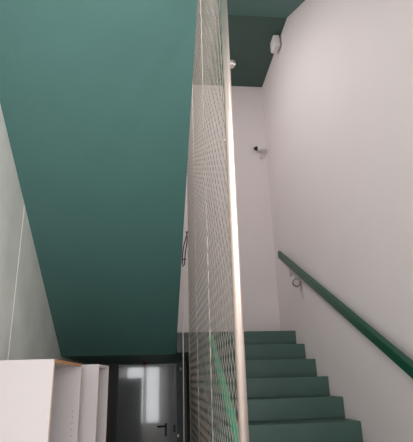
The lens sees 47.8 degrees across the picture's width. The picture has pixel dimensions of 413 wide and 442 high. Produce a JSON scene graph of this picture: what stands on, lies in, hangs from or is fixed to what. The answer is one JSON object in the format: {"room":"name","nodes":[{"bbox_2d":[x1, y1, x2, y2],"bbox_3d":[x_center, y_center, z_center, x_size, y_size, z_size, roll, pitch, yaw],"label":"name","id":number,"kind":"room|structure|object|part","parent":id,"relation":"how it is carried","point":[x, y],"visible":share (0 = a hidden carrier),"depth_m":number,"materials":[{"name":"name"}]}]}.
{"room":"stairwell","nodes":[
{"label":"stairwell","id":0,"kind":"room"},
{"bbox_2d":[0,104,86,364],"bbox_3d":[-1.472,-0.705,3.517,0.200,7.100,8.750,1,-19,-6],"label":"wall","id":1,"kind":"structure","parent":0,"point":[33,336],"depth_m":3.38,"materials":[{"name":"paint"}]},
{"bbox_2d":[8,205,24,359],"bbox_3d":[-1.388,1.300,3.040,0.103,2.997,0.018,1,-19,-6],"label":"trim","id":2,"kind":"structure","parent":1,"relation":"attached to","point":[24,205],"depth_m":3.33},
{"bbox_2d":[100,362,186,441],"bbox_3d":[-0.502,3.109,6.847,2.500,2.012,0.200,1,-19,-6],"label":"wall","id":3,"kind":"structure","parent":0,"point":[111,365],"depth_m":6.85,"materials":[{"name":"grey paint"}]},
{"bbox_2d":[112,362,182,441],"bbox_3d":[-0.849,3.072,6.712,1.010,2.012,0.126,1,-19,-6],"label":"door","id":4,"kind":"structure","parent":3,"relation":"in","point":[147,399],"depth_m":6.84,"materials":[{"name":"black metal"}]},
{"bbox_2d":[62,331,296,363],"bbox_3d":[-0.398,1.658,5.994,2.500,0.203,2.371,1,-19,-6],"label":"floor","id":5,"kind":"structure","parent":0,"point":[250,337],"depth_m":5.01,"materials":[{"name":"teal paint"}]},
{"bbox_2d":[0,0,196,355],"bbox_3d":[-0.734,-0.594,3.257,1.214,2.691,4.642,1,-19,-6],"label":"staircase underside","id":6,"kind":"object","parent":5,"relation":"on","point":[96,95],"visible":1,"depth_m":3.26,"materials":[{"name":"teal paint"}]},
{"bbox_2d":[182,245,184,441],"bbox_3d":[-0.261,0.519,5.060,0.012,5.730,0.012,1,-19,-6],"label":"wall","id":7,"kind":"structure","parent":0,"point":[182,245],"depth_m":4.76,"materials":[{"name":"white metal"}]},
{"bbox_2d":[182,231,188,266],"bbox_3d":[-0.231,0.307,5.116,0.083,0.407,0.031,-4,-19,7],"label":"strap","id":8,"kind":"object","parent":7,"relation":"hanging from","point":[186,240],"visible":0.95,"depth_m":5.11,"materials":[{"name":"black plastic"}]},
{"bbox_2d":[186,357,195,441],"bbox_3d":[0.340,2.754,5.860,1.040,1.995,2.059,1,-19,-6],"label":"wall","id":9,"kind":"structure","parent":0,"point":[187,362],"depth_m":6.37,"materials":[{"name":"grey paint"}]},
{"bbox_2d":[177,85,280,331],"bbox_3d":[-0.417,-0.904,6.393,2.500,4.902,0.200,1,-19,-6],"label":"wall","id":10,"kind":"structure","parent":0,"point":[260,305],"depth_m":6.05,"materials":[{"name":"white paint"}]},
{"bbox_2d":[254,146,262,158],"bbox_3d":[0.711,-0.942,6.373,0.126,0.182,0.089,4,-20,-15],"label":"security camera","id":11,"kind":"object","parent":10,"relation":"attached to","point":[257,148],"visible":1,"depth_m":6.36,"materials":[{"name":"white plastic"}]},
{"bbox_2d":[193,13,286,86],"bbox_3d":[-0.368,-2.301,6.049,2.500,0.250,1.369,1,-19,-6],"label":"ceiling","id":12,"kind":"structure","parent":0,"point":[250,37],"depth_m":5.96,"materials":[{"name":"green paint"}]},
{"bbox_2d":[230,60,235,68],"bbox_3d":[0.336,-2.088,6.223,0.110,0.075,0.110,1,-19,-6],"label":"smoke detector","id":13,"kind":"object","parent":12,"relation":"attached to","point":[231,61],"visible":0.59,"depth_m":6.19,"materials":[{"name":"white plastic"}]},
{"bbox_2d":[262,0,412,441],"bbox_3d":[1.213,-0.680,3.801,0.200,7.100,8.750,1,-19,-6],"label":"wall","id":14,"kind":"structure","parent":0,"point":[337,91],"depth_m":3.66,"materials":[{"name":"white paint"}]},
{"bbox_2d":[270,35,280,53],"bbox_3d":[0.862,-2.196,5.791,0.104,0.160,0.170,1,-19,-6],"label":"emergency light","id":15,"kind":"object","parent":14,"relation":"attached to","point":[275,44],"visible":1,"depth_m":5.73,"materials":[{"name":"white plastic"}]},
{"bbox_2d":[278,251,412,378],"bbox_3d":[1.122,0.748,3.143,0.097,2.287,4.165,1,-19,-6],"label":"handrail","id":16,"kind":"object","parent":14,"relation":"attached to","point":[397,356],"visible":1,"depth_m":3.36,"materials":[{"name":"green metal"}]},
{"bbox_3d":[-0.035,2.757,2.470,2.900,0.200,8.750,1,-19,-6],"label":"floor","id":17,"kind":"structure","parent":0,"visible":0},
{"bbox_2d":[0,359,81,441],"bbox_3d":[-0.935,1.613,2.178,0.460,1.820,0.595,-1,-19,-2],"label":"bookcase","id":18,"kind":"object","parent":17,"relation":"on","point":[40,398],"visible":1,"depth_m":2.17,"materials":[{"name":"white laminate"}]},
{"bbox_3d":[-0.927,1.518,1.906,0.460,1.820,0.018,-1,-19,-2],"label":"panel","id":19,"kind":"part","parent":18,"relation":"part of","materials":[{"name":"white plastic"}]},
{"bbox_3d":[-0.944,1.707,2.451,0.460,1.820,0.019,-1,-19,-2],"label":"panel","id":20,"kind":"part","parent":18,"relation":"part of","materials":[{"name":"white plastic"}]},
{"bbox_3d":[-0.959,0.761,2.472,0.460,0.018,0.559,-1,-19,-2],"label":"panel","id":21,"kind":"part","parent":18,"relation":"part of","materials":[{"name":"brown wood"}]},
{"bbox_2d":[78,364,108,441],"bbox_3d":[-0.923,1.806,2.739,0.560,1.820,0.300,-2,-19,0],"label":"tall cabinet","id":22,"kind":"object","parent":17,"relation":"on","point":[92,426],"visible":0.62,"depth_m":2.86,"materials":[{"name":"white laminate"}]},
{"bbox_3d":[-0.921,1.851,2.872,0.560,1.820,0.018,-2,-19,0],"label":"panel","id":23,"kind":"part","parent":22,"relation":"part of","materials":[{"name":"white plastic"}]},
{"bbox_3d":[-0.946,0.954,3.032,0.560,0.018,0.264,-2,-19,0],"label":"panel","id":24,"kind":"part","parent":22,"relation":"part of","materials":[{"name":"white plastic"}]},
{"bbox_2d":[195,344,362,441],"bbox_3d":[0.640,1.676,2.822,1.098,2.038,3.815,1,-19,-6],"label":"flight","id":25,"kind":"object","parent":17,"relation":"on","point":[287,401],"visible":0.79,"depth_m":3.74,"materials":[{"name":"teal concrete"}]},
{"bbox_3d":[-0.140,-4.411,4.075,2.900,0.200,7.104,1,-19,-6],"label":"ceiling","id":26,"kind":"structure","parent":0,"visible":0},
{"bbox_2d":[187,0,248,441],"bbox_3d":[-0.061,-0.643,3.806,0.039,7.099,2.964,1,-19,-6],"label":"safety net","id":27,"kind":"object","parent":26,"relation":"hanging from","point":[242,425],"visible":0.73,"depth_m":2.72,"materials":[{"name":"silver metal"}]},
{"bbox_2d":[208,335,238,441],"bbox_3d":[0.164,1.129,2.052,0.074,1.471,2.560,1,-19,-6],"label":"handrail","id":28,"kind":"object","parent":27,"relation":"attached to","point":[217,360],"visible":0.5,"depth_m":2.69,"materials":[{"name":"green metal"}]},
{"bbox_3d":[0.089,-1.121,2.431,0.039,7.099,0.039,1,-19,-6],"label":"post","id":29,"kind":"part","parent":27,"relation":"part of","materials":[{"name":"silver metal"}]},
{"bbox_3d":[0.155,-2.392,1.115,2.500,0.240,2.400,1,-19,-6],"label":"ceiling","id":30,"kind":"structure","parent":0,"visible":0},
{"bbox_2d":[197,0,304,17],"bbox_3d":[0.562,-2.279,3.906,1.099,1.856,2.835,1,-19,-6],"label":"flight","id":31,"kind":"object","parent":30,"relation":"on","point":[263,8],"visible":0.8,"depth_m":5.12,"materials":[{"name":"teal paint"}]}
]}

